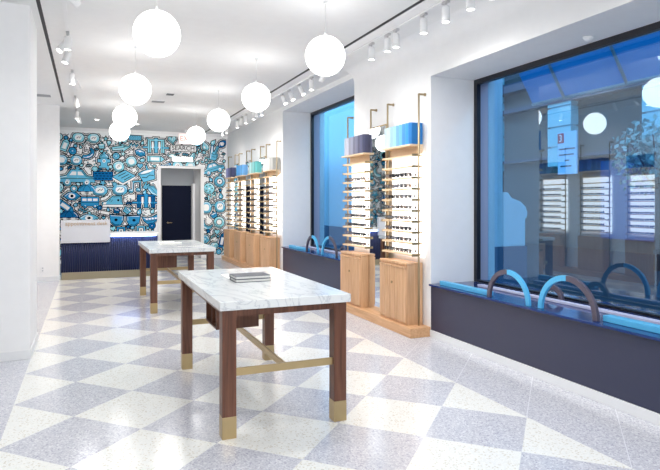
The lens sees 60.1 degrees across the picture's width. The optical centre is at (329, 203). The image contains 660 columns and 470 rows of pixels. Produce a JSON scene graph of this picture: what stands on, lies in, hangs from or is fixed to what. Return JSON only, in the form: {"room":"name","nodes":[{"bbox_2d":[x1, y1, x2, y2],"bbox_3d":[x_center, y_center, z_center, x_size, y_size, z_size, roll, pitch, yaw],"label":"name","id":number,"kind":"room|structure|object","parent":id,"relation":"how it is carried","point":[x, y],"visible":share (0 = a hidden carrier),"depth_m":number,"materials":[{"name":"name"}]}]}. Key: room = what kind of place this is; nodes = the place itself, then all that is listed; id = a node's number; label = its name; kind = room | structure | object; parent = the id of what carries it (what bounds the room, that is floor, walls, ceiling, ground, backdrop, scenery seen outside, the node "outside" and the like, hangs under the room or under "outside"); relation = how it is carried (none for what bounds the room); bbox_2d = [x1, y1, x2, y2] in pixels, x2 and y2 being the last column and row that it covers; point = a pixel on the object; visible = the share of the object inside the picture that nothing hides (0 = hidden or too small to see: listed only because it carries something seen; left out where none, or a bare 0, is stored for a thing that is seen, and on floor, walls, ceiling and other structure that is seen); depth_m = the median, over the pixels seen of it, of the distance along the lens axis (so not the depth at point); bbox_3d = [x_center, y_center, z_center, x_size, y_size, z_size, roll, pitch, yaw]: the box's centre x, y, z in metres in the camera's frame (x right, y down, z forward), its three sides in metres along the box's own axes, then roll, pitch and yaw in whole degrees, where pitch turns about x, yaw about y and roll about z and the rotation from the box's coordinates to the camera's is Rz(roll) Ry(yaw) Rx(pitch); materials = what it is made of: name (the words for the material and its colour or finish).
{"room":"shop","nodes":[
{"label":"shop","id":0,"kind":"room"},
{"bbox_2d":[0,2,36,351],"bbox_3d":[-4.201,-0.200,5.171,2.700,3.300,0.800,0,0,-23],"label":"wall","id":1,"kind":"structure","parent":0,"point":[18,30],"depth_m":5.29,"materials":[{"name":"paint"}]},
{"bbox_2d":[0,332,37,361],"bbox_3d":[-4.147,1.407,5.187,2.612,0.085,0.812,0,0,-23],"label":"baseboard","id":2,"kind":"structure","parent":1,"relation":"attached to","point":[24,354],"depth_m":5.29,"materials":[{"name":"paint"}]},
{"bbox_2d":[37,104,59,276],"bbox_3d":[-6.374,-0.200,10.305,2.705,3.300,0.150,0,0,-23],"label":"wall","id":3,"kind":"structure","parent":0,"point":[48,116],"depth_m":10.69,"materials":[{"name":"paint"}]},
{"bbox_2d":[37,275,60,281],"bbox_3d":[-5.390,1.407,10.715,0.597,0.085,0.162,0,0,-23],"label":"baseboard","id":4,"kind":"structure","parent":3,"relation":"attached to","point":[47,278],"depth_m":10.69,"materials":[{"name":"paint"}]},
{"bbox_2d":[60,127,226,228],"bbox_3d":[-5.310,-0.200,14.323,7.800,3.300,0.120,0,0,-23],"label":"wall","id":5,"kind":"structure","parent":0,"point":[61,128],"depth_m":14.60,"materials":[{"name":"paint"}]},
{"bbox_2d":[60,131,225,259],"bbox_3d":[-5.483,-0.158,14.168,5.860,3.165,0.025,0,0,-23],"label":"mural","id":6,"kind":"object","parent":5,"relation":"attached to","point":[102,177],"visible":0.6,"depth_m":14.35},
{"bbox_2d":[60,130,227,138],"bbox_3d":[-5.489,-1.758,14.155,5.940,0.035,0.050,0,0,-23],"label":"trim","id":7,"kind":"structure","parent":5,"relation":"attached to","point":[60,130],"depth_m":14.42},
{"bbox_2d":[158,166,202,258],"bbox_3d":[-3.900,0.240,14.905,1.160,2.420,0.150,0,0,-23],"label":"trim","id":8,"kind":"structure","parent":5,"relation":"attached to","point":[159,167],"depth_m":14.86,"materials":[{"name":"white paint"}]},
{"bbox_2d":[172,157,192,161],"bbox_3d":[-3.833,-1.146,14.821,0.520,0.120,0.075,0,0,-23],"label":"emergency light","id":9,"kind":"object","parent":5,"relation":"attached to","point":[175,159],"visible":1,"depth_m":14.78,"materials":[{"name":"white paint"}]},
{"bbox_2d":[161,169,199,257],"bbox_3d":[-4.150,0.125,15.494,1.210,2.650,1.130,0,0,-23],"label":"wall","id":10,"kind":"structure","parent":0,"point":[196,172],"depth_m":15.60,"materials":[{"name":"paint"}]},
{"bbox_2d":[162,185,190,240],"bbox_3d":[-4.244,0.470,15.894,0.830,1.940,0.110,0,0,-23],"label":"door","id":11,"kind":"structure","parent":10,"relation":"in","point":[176,200],"depth_m":15.89,"materials":[{"name":"blue paint"}]},
{"bbox_2d":[161,168,192,185],"bbox_3d":[-4.324,-0.800,15.904,1.010,0.600,0.040,0,0,-23],"label":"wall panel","id":12,"kind":"structure","parent":10,"relation":"attached to","point":[175,177],"depth_m":15.91,"materials":[{"name":"paint"}]},
{"bbox_2d":[191,184,194,255],"bbox_3d":[-3.836,0.450,15.969,0.060,2.000,0.300,0,0,-23],"label":"trim","id":13,"kind":"structure","parent":10,"relation":"attached to","point":[192,185],"depth_m":15.84,"materials":[{"name":"white paint"}]},
{"bbox_2d":[0,0,476,134],"bbox_3d":[-2.331,-1.910,6.832,7.440,0.120,20.800,0,0,-23],"label":"ceiling","id":14,"kind":"structure","parent":0,"point":[220,43],"depth_m":6.95,"materials":[{"name":"paint"}]},
{"bbox_2d":[36,0,63,101],"bbox_3d":[-2.045,-1.853,3.749,0.034,0.013,14.500,0,0,-23],"label":"trim","id":15,"kind":"structure","parent":14,"relation":"attached to","point":[37,1],"depth_m":6.55,"materials":[{"name":"metal"}]},
{"bbox_2d":[62,0,77,108],"bbox_3d":[-3.306,-1.837,7.288,0.034,0.018,11.000,0,0,-23],"label":"track","id":16,"kind":"object","parent":14,"relation":"attached to","point":[64,4],"visible":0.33,"depth_m":5.86,"materials":[{"name":"metal"}]},
{"bbox_2d":[56,40,63,52],"bbox_3d":[-2.938,-1.741,6.323,0.089,0.171,0.181,0,0,27],"label":"track spotlight","id":17,"kind":"object","parent":16,"relation":"attached to","point":[60,48],"visible":0.66,"depth_m":6.27,"materials":[{"name":"white paint"}]},
{"bbox_2d":[62,51,70,63],"bbox_3d":[-3.096,-1.732,6.712,0.104,0.190,0.114,0,0,-23],"label":"track spotlight","id":18,"kind":"object","parent":16,"relation":"attached to","point":[67,54],"visible":0.91,"depth_m":6.68,"materials":[{"name":"white paint"}]},
{"bbox_2d":[64,31,70,50],"bbox_3d":[-2.799,-1.732,6.091,0.074,0.189,0.090,0,0,-23],"label":"track spotlight","id":19,"kind":"object","parent":16,"relation":"attached to","point":[67,39],"visible":1,"depth_m":6.06,"materials":[{"name":"white paint"}]},
{"bbox_2d":[69,70,74,84],"bbox_3d":[-3.540,-1.732,7.840,0.074,0.189,0.090,0,0,-23],"label":"track spotlight","id":20,"kind":"object","parent":16,"relation":"attached to","point":[71,75],"visible":1,"depth_m":7.81,"materials":[{"name":"white paint"}]},
{"bbox_2d":[69,0,80,7],"bbox_3d":[-2.237,-1.766,4.892,0.087,0.129,0.222,0,0,23],"label":"track spotlight","id":21,"kind":"object","parent":16,"relation":"attached to","point":[76,3],"visible":1,"depth_m":4.93,"materials":[{"name":"white paint"}]},
{"bbox_2d":[109,104,129,140],"bbox_3d":[-3.927,-1.508,10.663,0.364,0.681,0.364,0,0,-23],"label":"globe pendant","id":22,"kind":"object","parent":14,"relation":"hanging from","point":[117,133],"visible":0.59,"depth_m":10.53,"materials":[{"name":"glass"}]},
{"bbox_2d":[112,103,136,128],"bbox_3d":[-3.200,-1.508,8.908,0.364,0.681,0.364,0,0,-23],"label":"globe pendant","id":23,"kind":"object","parent":14,"relation":"hanging from","point":[124,116],"visible":0.96,"depth_m":8.78,"materials":[{"name":"glass"}]},
{"bbox_2d":[119,47,150,104],"bbox_3d":[-2.308,-1.508,6.766,0.364,0.681,0.364,0,0,-23],"label":"globe pendant","id":24,"kind":"object","parent":14,"relation":"hanging from","point":[134,89],"visible":1,"depth_m":6.64,"materials":[{"name":"glass"}]},
{"bbox_2d":[133,7,180,56],"bbox_3d":[-1.377,-1.508,4.543,0.364,0.681,0.364,0,0,-23],"label":"globe pendant","id":25,"kind":"object","parent":14,"relation":"hanging from","point":[156,33],"visible":1,"depth_m":4.42,"materials":[{"name":"white"}]},
{"bbox_2d":[179,130,190,143],"bbox_3d":[-3.593,-1.670,14.333,0.390,0.360,0.043,0,0,-23],"label":"exit sign","id":26,"kind":"object","parent":14,"relation":"hanging from","point":[183,139],"visible":0.58,"depth_m":14.28,"materials":[{"name":"white"}]},
{"bbox_2d":[187,110,204,144],"bbox_3d":[-2.664,-1.508,11.361,0.364,0.681,0.364,0,0,-23],"label":"globe pendant","id":27,"kind":"object","parent":14,"relation":"hanging from","point":[195,135],"visible":1,"depth_m":11.23,"materials":[{"name":"glass"}]},
{"bbox_2d":[207,89,229,131],"bbox_3d":[-1.810,-1.508,9.280,0.364,0.681,0.364,0,0,-23],"label":"globe pendant","id":28,"kind":"object","parent":14,"relation":"hanging from","point":[218,120],"visible":1,"depth_m":9.15,"materials":[{"name":"glass"}]},
{"bbox_2d":[242,58,270,111],"bbox_3d":[-0.940,-1.508,7.280,0.364,0.681,0.364,0,0,-23],"label":"globe pendant","id":29,"kind":"object","parent":14,"relation":"hanging from","point":[256,97],"visible":1,"depth_m":7.15,"materials":[{"name":"glass"}]},
{"bbox_2d":[206,0,423,131],"bbox_3d":[0.256,-1.853,6.571,0.036,0.013,17.900,0,0,-23],"label":"trim","id":30,"kind":"structure","parent":14,"relation":"attached to","point":[420,1],"depth_m":6.24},
{"bbox_2d":[208,0,440,132],"bbox_3d":[0.346,-1.853,6.609,0.115,0.014,17.900,0,0,-23],"label":"trim","id":31,"kind":"structure","parent":14,"relation":"attached to","point":[428,3],"depth_m":6.31,"materials":[{"name":"paint"}]},
{"bbox_2d":[305,1,344,75],"bbox_3d":[-0.043,-1.508,5.228,0.364,0.681,0.364,0,0,-23],"label":"globe pendant","id":32,"kind":"object","parent":14,"relation":"hanging from","point":[325,55],"visible":1,"depth_m":5.10,"materials":[{"name":"glass"}]},
{"bbox_2d":[212,0,444,132],"bbox_3d":[-0.539,-1.837,8.895,0.034,0.018,12.800,0,0,-23],"label":"track","id":33,"kind":"object","parent":14,"relation":"attached to","point":[434,6],"visible":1,"depth_m":6.40,"materials":[{"name":"metal"}]},
{"bbox_2d":[309,76,313,90],"bbox_3d":[-0.268,-1.732,8.255,0.074,0.189,0.090,0,0,-23],"label":"track spotlight","id":34,"kind":"object","parent":33,"relation":"attached to","point":[311,82],"visible":1,"depth_m":8.22,"materials":[{"name":"white paint"}]},
{"bbox_2d":[368,42,374,59],"bbox_3d":[0.474,-1.732,6.506,0.074,0.189,0.090,0,0,-23],"label":"track spotlight","id":35,"kind":"object","parent":33,"relation":"attached to","point":[371,50],"visible":1,"depth_m":6.48,"materials":[{"name":"white paint"}]},
{"bbox_2d":[384,33,390,51],"bbox_3d":[0.621,-1.732,6.158,0.074,0.189,0.090,0,0,-23],"label":"track spotlight","id":36,"kind":"object","parent":33,"relation":"attached to","point":[387,41],"visible":1,"depth_m":6.13,"materials":[{"name":"white paint"}]},
{"bbox_2d":[392,28,399,47],"bbox_3d":[0.692,-1.732,5.990,0.074,0.189,0.090,0,0,-23],"label":"track spotlight","id":37,"kind":"object","parent":33,"relation":"attached to","point":[396,44],"visible":1,"depth_m":5.96,"materials":[{"name":"white paint"}]},
{"bbox_2d":[420,12,427,33],"bbox_3d":[0.901,-1.732,5.498,0.074,0.189,0.090,0,0,-23],"label":"track spotlight","id":38,"kind":"object","parent":33,"relation":"attached to","point":[423,21],"visible":1,"depth_m":5.47,"materials":[{"name":"white paint"}]},
{"bbox_2d":[441,0,449,22],"bbox_3d":[1.046,-1.732,5.157,0.074,0.189,0.090,0,0,-23],"label":"track spotlight","id":39,"kind":"object","parent":33,"relation":"attached to","point":[446,8],"visible":1,"depth_m":5.13,"materials":[{"name":"white paint"}]},
{"bbox_2d":[466,0,474,10],"bbox_3d":[1.187,-1.732,4.824,0.074,0.189,0.090,0,0,-23],"label":"track spotlight","id":40,"kind":"object","parent":33,"relation":"attached to","point":[470,4],"visible":1,"depth_m":4.80,"materials":[{"name":"white paint"}]},
{"bbox_2d":[0,255,659,469],"bbox_3d":[-2.423,1.500,6.793,7.240,0.100,20.800,0,0,-23],"label":"floor","id":41,"kind":"structure","parent":0,"point":[104,385],"depth_m":4.10,"materials":[{"name":"stone"}]},
{"bbox_2d":[61,220,158,279],"bbox_3d":[-4.384,0.882,11.434,1.790,1.135,0.764,0,0,-23],"label":"desk","id":42,"kind":"object","parent":41,"relation":"on","point":[89,250],"visible":0.87,"depth_m":11.03,"materials":[{"name":"blue wood"}]},
{"bbox_2d":[110,231,158,234],"bbox_3d":[-4.387,0.600,11.440,1.790,0.040,0.750,0,0,-23],"label":"countertop","id":43,"kind":"structure","parent":42,"relation":"on","point":[118,232],"depth_m":11.42,"materials":[{"name":"white paint"}]},
{"bbox_2d":[138,240,215,313],"bbox_3d":[-2.306,1.025,8.450,0.875,0.850,1.760,0,0,-23],"label":"display table","id":44,"kind":"object","parent":41,"relation":"on","point":[164,256],"visible":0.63,"depth_m":7.82,"materials":[{"name":"stone"}]},
{"bbox_2d":[224,229,233,257],"bbox_3d":[-2.526,1.000,14.459,0.224,0.690,0.633,0,0,-23],"label":"storage cabinet","id":45,"kind":"object","parent":41,"relation":"on","point":[228,233],"visible":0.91,"depth_m":14.19,"materials":[{"name":"brown wood"}]},
{"bbox_2d":[225,154,238,228],"bbox_3d":[-2.500,0.060,14.472,0.190,2.566,0.746,0,0,-23],"label":"display rack","id":46,"kind":"object","parent":41,"relation":"on","point":[228,178],"visible":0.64,"depth_m":14.61,"materials":[{"name":"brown wood"}]},
{"bbox_2d":[234,164,238,232],"bbox_3d":[-2.287,0.193,13.954,0.021,2.302,0.390,0,0,-23],"label":"wall mirror","id":47,"kind":"object","parent":41,"relation":"on","point":[235,165],"visible":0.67,"depth_m":14.00,"materials":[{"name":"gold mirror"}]},
{"bbox_2d":[221,255,255,267],"bbox_3d":[-1.866,1.397,12.891,0.255,0.105,4.305,0,0,-23],"label":"plinth","id":48,"kind":"object","parent":41,"relation":"on","point":[225,258],"visible":0.39,"depth_m":13.35,"materials":[{"name":"brown wood"}]},
{"bbox_2d":[234,231,245,261],"bbox_3d":[-2.089,1.000,13.428,0.224,0.690,0.633,0,0,-23],"label":"storage cabinet","id":49,"kind":"object","parent":41,"relation":"on","point":[239,236],"visible":0.94,"depth_m":13.16,"materials":[{"name":"brown wood"}]},
{"bbox_2d":[235,151,249,230],"bbox_3d":[-2.063,0.060,13.440,0.190,2.566,0.746,0,0,-23],"label":"display rack","id":50,"kind":"object","parent":41,"relation":"on","point":[242,178],"visible":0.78,"depth_m":13.54,"materials":[{"name":"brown wood"}]},
{"bbox_2d":[246,161,250,234],"bbox_3d":[-1.846,0.193,12.913,0.021,2.302,0.410,0,0,-23],"label":"wall mirror","id":51,"kind":"object","parent":41,"relation":"on","point":[247,162],"visible":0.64,"depth_m":12.95,"materials":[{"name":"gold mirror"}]},
{"bbox_2d":[246,233,258,266],"bbox_3d":[-1.645,1.000,12.378,0.224,0.690,0.633,0,0,-23],"label":"storage cabinet","id":52,"kind":"object","parent":41,"relation":"on","point":[252,239],"visible":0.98,"depth_m":12.13,"materials":[{"name":"brown wood"}]},
{"bbox_2d":[247,146,264,232],"bbox_3d":[-1.618,0.060,12.391,0.190,2.566,0.746,0,0,-23],"label":"display rack","id":53,"kind":"object","parent":41,"relation":"on","point":[255,178],"visible":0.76,"depth_m":12.50,"materials":[{"name":"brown wood"}]},
{"bbox_2d":[259,157,265,266],"bbox_3d":[-1.401,0.193,11.864,0.021,2.302,0.410,0,0,-23],"label":"wall mirror","id":54,"kind":"object","parent":41,"relation":"on","point":[261,174],"visible":0.71,"depth_m":11.91,"materials":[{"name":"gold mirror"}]},
{"bbox_2d":[178,267,350,439],"bbox_3d":[-0.606,1.025,4.440,0.875,0.850,1.760,0,0,-23],"label":"display table","id":55,"kind":"object","parent":41,"relation":"on","point":[231,306],"visible":0.98,"depth_m":3.81,"materials":[{"name":"stone"}]},
{"bbox_2d":[230,277,270,282],"bbox_3d":[-0.623,0.588,4.455,0.275,0.023,0.200,0,0,-23],"label":"book","id":56,"kind":"object","parent":55,"relation":"on","point":[231,279],"visible":0.59,"depth_m":4.37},
{"bbox_2d":[229,272,270,279],"bbox_3d":[-0.625,0.564,4.454,0.275,0.023,0.200,0,0,-24],"label":"book","id":57,"kind":"object","parent":56,"relation":"on","point":[255,275],"visible":1,"depth_m":4.40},
{"bbox_2d":[260,236,279,268],"bbox_3d":[-1.200,1.000,11.329,0.224,0.690,0.633,0,0,-23],"label":"storage cabinet","id":58,"kind":"object","parent":41,"relation":"on","point":[268,243],"visible":0.84,"depth_m":11.07,"materials":[{"name":"brown wood"}]},
{"bbox_2d":[261,140,280,267],"bbox_3d":[-1.174,0.060,11.341,0.190,2.566,0.746,0,0,-23],"label":"display rack","id":59,"kind":"object","parent":41,"relation":"on","point":[273,175],"visible":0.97,"depth_m":11.18,"materials":[{"name":"brown wood"}]},
{"bbox_2d":[271,157,279,169],"bbox_3d":[-1.068,-0.775,11.082,0.158,0.238,0.101,0,0,-23],"label":"book","id":60,"kind":"object","parent":59,"relation":"on","point":[273,159],"visible":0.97,"depth_m":11.03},
{"bbox_2d":[341,109,376,250],"bbox_3d":[0.379,0.060,7.679,0.190,2.566,0.746,0,0,-23],"label":"display rack","id":61,"kind":"object","parent":41,"relation":"on","point":[360,162],"visible":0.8,"depth_m":7.71,"materials":[{"name":"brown wood"}]},
{"bbox_2d":[343,226,364,228],"bbox_3d":[0.376,0.322,7.678,0.135,0.016,0.686,0,0,-23],"label":"shelf","id":62,"kind":"object","parent":61,"relation":"attached to","point":[353,227],"depth_m":7.80,"materials":[{"name":"brown wood"}]},
{"bbox_2d":[343,217,364,219],"bbox_3d":[0.376,0.202,7.678,0.135,0.016,0.686,0,0,-23],"label":"shelf","id":63,"kind":"object","parent":61,"relation":"attached to","point":[353,218],"depth_m":7.83,"materials":[{"name":"brown wood"}]},
{"bbox_2d":[343,190,364,192],"bbox_3d":[0.376,-0.162,7.678,0.135,0.016,0.686,0,0,-23],"label":"shelf","id":64,"kind":"object","parent":61,"relation":"attached to","point":[353,191],"depth_m":7.83,"materials":[{"name":"brown wood"}]},
{"bbox_2d":[343,171,364,174],"bbox_3d":[0.376,-0.410,7.678,0.135,0.016,0.686,0,0,-23],"label":"shelf","id":65,"kind":"object","parent":61,"relation":"attached to","point":[353,172],"depth_m":7.76,"materials":[{"name":"brown wood"}]},
{"bbox_2d":[341,152,369,157],"bbox_3d":[0.369,-0.645,7.675,0.170,0.020,0.686,0,0,-23],"label":"shelf","id":66,"kind":"object","parent":61,"relation":"attached to","point":[359,155],"depth_m":7.58,"materials":[{"name":"brown wood"}]},
{"bbox_2d":[343,235,367,238],"bbox_3d":[0.376,0.444,7.678,0.135,0.016,0.686,0,0,-23],"label":"shelf","id":67,"kind":"object","parent":61,"relation":"attached to","point":[353,236],"depth_m":7.74,"materials":[{"name":"brown wood"}]},
{"bbox_2d":[343,181,368,183],"bbox_3d":[0.376,-0.285,7.678,0.135,0.016,0.686,0,0,-23],"label":"shelf","id":68,"kind":"object","parent":61,"relation":"attached to","point":[353,182],"depth_m":7.67,"materials":[{"name":"brown wood"}]},
{"bbox_2d":[343,244,369,247],"bbox_3d":[0.376,0.570,7.678,0.135,0.016,0.686,0,0,-23],"label":"shelf","id":69,"kind":"object","parent":61,"relation":"attached to","point":[360,246],"depth_m":7.64,"materials":[{"name":"brown wood"}]},
{"bbox_2d":[343,161,369,165],"bbox_3d":[0.376,-0.534,7.678,0.135,0.016,0.686,0,0,-23],"label":"shelf","id":70,"kind":"object","parent":61,"relation":"attached to","point":[355,163],"depth_m":7.70,"materials":[{"name":"brown wood"}]},
{"bbox_2d":[362,134,369,152],"bbox_3d":[0.491,-0.775,7.404,0.158,0.238,0.066,0,0,-23],"label":"book","id":71,"kind":"object","parent":61,"relation":"on","point":[365,137],"visible":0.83,"depth_m":7.37,"materials":[{"name":"purple paper"}]},
{"bbox_2d":[370,125,386,311],"bbox_3d":[0.599,0.193,7.144,0.021,2.302,0.417,0,0,-23],"label":"wall mirror","id":72,"kind":"object","parent":41,"relation":"on","point":[377,133],"visible":0.9,"depth_m":7.16,"materials":[{"name":"grey mirror"}]},
{"bbox_2d":[346,302,430,338],"bbox_3d":[0.604,1.397,7.064,0.255,0.105,1.936,0,0,-23],"label":"plinth","id":73,"kind":"object","parent":41,"relation":"on","point":[412,331],"visible":0.64,"depth_m":6.56,"materials":[{"name":"brown wood"}]},
{"bbox_2d":[340,251,369,307],"bbox_3d":[0.352,1.000,7.666,0.224,0.690,0.633,0,0,-23],"label":"storage cabinet","id":74,"kind":"object","parent":73,"relation":"on","point":[354,265],"visible":0.91,"depth_m":7.47,"materials":[{"name":"brown wood"}]},
{"bbox_2d":[379,258,422,325],"bbox_3d":[0.804,1.000,6.601,0.224,0.690,0.633,0,0,-23],"label":"storage cabinet","id":75,"kind":"object","parent":73,"relation":"on","point":[398,277],"visible":1,"depth_m":6.39,"materials":[{"name":"brown wood"}]},
{"bbox_2d":[380,93,425,325],"bbox_3d":[0.830,0.060,6.614,0.190,2.566,0.746,0,0,-23],"label":"display rack","id":76,"kind":"object","parent":41,"relation":"on","point":[408,158],"visible":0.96,"depth_m":6.53,"materials":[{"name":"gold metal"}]},
{"bbox_2d":[382,219,412,222],"bbox_3d":[0.828,0.202,6.613,0.135,0.016,0.686,0,0,-23],"label":"shelf","id":77,"kind":"object","parent":76,"relation":"attached to","point":[393,220],"depth_m":6.67,"materials":[{"name":"brown wood"}]},
{"bbox_2d":[382,229,413,233],"bbox_3d":[0.828,0.322,6.613,0.135,0.016,0.686,0,0,-23],"label":"shelf","id":78,"kind":"object","parent":76,"relation":"attached to","point":[394,231],"depth_m":6.65,"materials":[{"name":"brown wood"}]},
{"bbox_2d":[382,165,413,169],"bbox_3d":[0.828,-0.410,6.613,0.135,0.016,0.686,0,0,-23],"label":"shelf","id":79,"kind":"object","parent":76,"relation":"attached to","point":[401,167],"depth_m":6.63,"materials":[{"name":"brown wood"}]},
{"bbox_2d":[382,239,416,244],"bbox_3d":[0.828,0.444,6.613,0.135,0.016,0.686,0,0,-23],"label":"shelf","id":80,"kind":"object","parent":76,"relation":"attached to","point":[397,241],"depth_m":6.61,"materials":[{"name":"brown wood"}]},
{"bbox_2d":[380,144,422,150],"bbox_3d":[0.821,-0.645,6.610,0.170,0.020,0.686,0,0,-23],"label":"shelf","id":81,"kind":"object","parent":76,"relation":"attached to","point":[408,147],"depth_m":6.48,"materials":[{"name":"brown wood"}]},
{"bbox_2d":[382,250,421,255],"bbox_3d":[0.828,0.570,6.613,0.135,0.016,0.686,0,0,-23],"label":"shelf","id":82,"kind":"object","parent":76,"relation":"attached to","point":[412,253],"depth_m":6.51,"materials":[{"name":"brown wood"}]},
{"bbox_2d":[382,210,421,211],"bbox_3d":[0.828,0.082,6.613,0.135,0.016,0.686,0,0,-23],"label":"shelf","id":83,"kind":"object","parent":76,"relation":"attached to","point":[382,210],"depth_m":6.43,"materials":[{"name":"brown wood"}]},
{"bbox_2d":[382,199,421,200],"bbox_3d":[0.828,-0.040,6.613,0.135,0.016,0.686,0,0,-23],"label":"shelf","id":84,"kind":"object","parent":76,"relation":"attached to","point":[382,199],"depth_m":6.47,"materials":[{"name":"brown wood"}]},
{"bbox_2d":[382,188,421,190],"bbox_3d":[0.828,-0.162,6.613,0.135,0.016,0.686,0,0,-23],"label":"shelf","id":85,"kind":"object","parent":76,"relation":"attached to","point":[393,189],"depth_m":6.57,"materials":[{"name":"brown wood"}]},
{"bbox_2d":[382,177,421,180],"bbox_3d":[0.828,-0.285,6.613,0.135,0.016,0.686,0,0,-23],"label":"shelf","id":86,"kind":"object","parent":76,"relation":"attached to","point":[396,178],"depth_m":6.59,"materials":[{"name":"brown wood"}]},
{"bbox_2d":[382,154,421,159],"bbox_3d":[0.828,-0.534,6.613,0.135,0.016,0.686,0,0,-23],"label":"shelf","id":87,"kind":"object","parent":76,"relation":"attached to","point":[402,156],"depth_m":6.55,"materials":[{"name":"brown wood"}]},
{"bbox_2d":[402,124,404,144],"bbox_3d":[0.888,-0.775,6.466,0.158,0.238,0.066,0,0,-23],"label":"book","id":88,"kind":"object","parent":76,"relation":"on","point":[403,125],"visible":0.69,"depth_m":6.42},
{"bbox_2d":[405,123,407,144],"bbox_3d":[0.915,-0.775,6.402,0.158,0.238,0.066,0,0,-23],"label":"book","id":89,"kind":"object","parent":76,"relation":"on","point":[406,124],"visible":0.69,"depth_m":6.36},
{"bbox_2d":[408,122,422,143],"bbox_3d":[0.942,-0.775,6.338,0.158,0.238,0.066,0,0,-23],"label":"book","id":90,"kind":"object","parent":76,"relation":"on","point":[412,126],"visible":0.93,"depth_m":6.30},
{"bbox_2d":[227,0,659,332],"bbox_3d":[1.222,-0.200,7.035,0.860,3.300,18.400,0,0,-23],"label":"wall","id":91,"kind":"structure","parent":0,"point":[447,73],"depth_m":6.36,"materials":[{"name":"paint"}]},
{"bbox_2d":[281,245,340,289],"bbox_3d":[-0.039,1.078,9.585,0.588,0.592,3.190,0,0,-23],"label":"window bench","id":92,"kind":"object","parent":91,"relation":"attached to","point":[324,269],"depth_m":9.55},
{"bbox_2d":[306,235,318,253],"bbox_3d":[-0.299,0.681,9.648,0.028,0.285,0.570,0,0,-23],"label":"ornament","id":93,"kind":"object","parent":92,"relation":"on","point":[311,236],"visible":1,"depth_m":9.56,"materials":[{"name":"grey paint"}]},
{"bbox_2d":[321,236,337,257],"bbox_3d":[-0.010,0.669,8.967,0.028,0.310,0.620,0,0,-23],"label":"ornament","id":94,"kind":"object","parent":92,"relation":"on","point":[327,237],"visible":1,"depth_m":8.89,"materials":[{"name":"blue paint"}]},
{"bbox_2d":[311,96,353,250],"bbox_3d":[0.330,-0.468,9.741,0.190,2.605,3.194,0,0,-23],"label":"window","id":95,"kind":"structure","parent":91,"relation":"in","point":[315,116],"depth_m":11.20,"materials":[{"name":"black metal"}]},
{"bbox_2d":[343,0,541,83],"bbox_3d":[2.295,-1.759,3.168,0.180,0.180,10.443,0,0,-23],"label":"trim","id":96,"kind":"structure","parent":91,"relation":"attached to","point":[462,22],"depth_m":5.96,"materials":[{"name":"paint"}]},
{"bbox_2d":[429,281,659,413],"bbox_3d":[2.552,1.101,3.471,0.588,0.545,6.196,0,0,-23],"label":"window bench","id":97,"kind":"object","parent":91,"relation":"attached to","point":[621,362],"depth_m":4.56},
{"bbox_2d":[487,269,530,305],"bbox_3d":[1.597,0.734,5.124,0.028,0.280,0.560,0,0,-23],"label":"ornament","id":98,"kind":"object","parent":97,"relation":"on","point":[498,274],"visible":1,"depth_m":5.05,"materials":[{"name":"grey paint"}]},
{"bbox_2d":[546,285,564,300],"bbox_3d":[2.041,0.809,5.231,0.028,0.130,0.260,0,0,-23],"label":"ornament","id":99,"kind":"object","parent":97,"relation":"on","point":[555,288],"visible":0.58,"depth_m":5.15,"materials":[{"name":"grey paint"}]},
{"bbox_2d":[538,275,599,320],"bbox_3d":[1.872,0.722,4.513,0.028,0.305,0.610,0,0,-23],"label":"ornament","id":100,"kind":"object","parent":97,"relation":"on","point":[594,308],"visible":1,"depth_m":4.43,"materials":[{"name":"blue paint"}]},
{"bbox_2d":[430,330,659,425],"bbox_3d":[1.749,1.413,4.671,0.014,0.075,13.637,0,0,-23],"label":"baseboard","id":101,"kind":"structure","parent":91,"relation":"attached to","point":[642,413],"depth_m":4.51,"materials":[{"name":"paint"}]},
{"bbox_2d":[474,21,659,317],"bbox_3d":[2.921,-0.253,3.627,0.190,2.275,6.200,0,0,-23],"label":"window","id":102,"kind":"structure","parent":91,"relation":"in","point":[480,85],"depth_m":6.40,"materials":[{"name":"black metal"}]},
{"bbox_2d":[519,31,659,105],"bbox_3d":[4.107,-2.389,2.990,1.327,2.122,9.900,0,0,-23],"label":"awning","id":103,"kind":"object","parent":91,"relation":"attached to","point":[637,60],"visible":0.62,"depth_m":6.66,"materials":[{"name":"blue"}]},
{"label":"outside","id":104,"kind":"structure","parent":0,"visible":0},
{"bbox_2d":[558,130,577,174],"bbox_3d":[8.221,-1.755,19.776,0.087,1.470,0.840,0,0,-23],"label":"banner","id":105,"kind":"object","parent":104,"point":[567,141],"visible":1,"depth_m":19.71,"materials":[{"name":"fabric"}]},
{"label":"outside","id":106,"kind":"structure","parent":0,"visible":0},
{"bbox_2d":[525,243,659,311],"bbox_3d":[13.703,1.635,24.814,35.400,0.130,85.000,0,0,-23],"label":"pavement","id":107,"kind":"structure","parent":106,"point":[629,279],"depth_m":12.81,"materials":[{"name":"concrete"}]},
{"bbox_2d":[324,101,353,250],"bbox_3d":[0.118,-0.990,14.278,0.440,5.120,4.700,0,0,-23],"label":"stone pilaster","id":108,"kind":"object","parent":107,"relation":"on","point":[335,120],"visible":0.18,"depth_m":13.73,"materials":[{"name":"blue stone"}]},
{"bbox_2d":[495,78,526,285],"bbox_3d":[2.150,-0.290,7.754,0.910,3.720,0.520,0,0,-23],"label":"stone pilaster","id":109,"kind":"object","parent":107,"relation":"on","point":[510,213],"visible":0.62,"depth_m":7.58,"materials":[{"name":"blue stone"}]},
{"bbox_2d":[503,74,659,254],"bbox_3d":[10.934,-5.430,15.332,1.100,14.000,67.300,0,0,-23],"label":"building","id":110,"kind":"structure","parent":107,"relation":"on","point":[589,208],"depth_m":20.10,"materials":[{"name":"glass"}]},
{"bbox_2d":[610,113,659,270],"bbox_3d":[7.688,-0.279,13.368,2.021,3.705,2.175,0,0,31],"label":"street tree","id":111,"kind":"object","parent":107,"relation":"on","point":[646,145],"visible":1,"depth_m":13.36,"materials":[{"name":"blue plant"}]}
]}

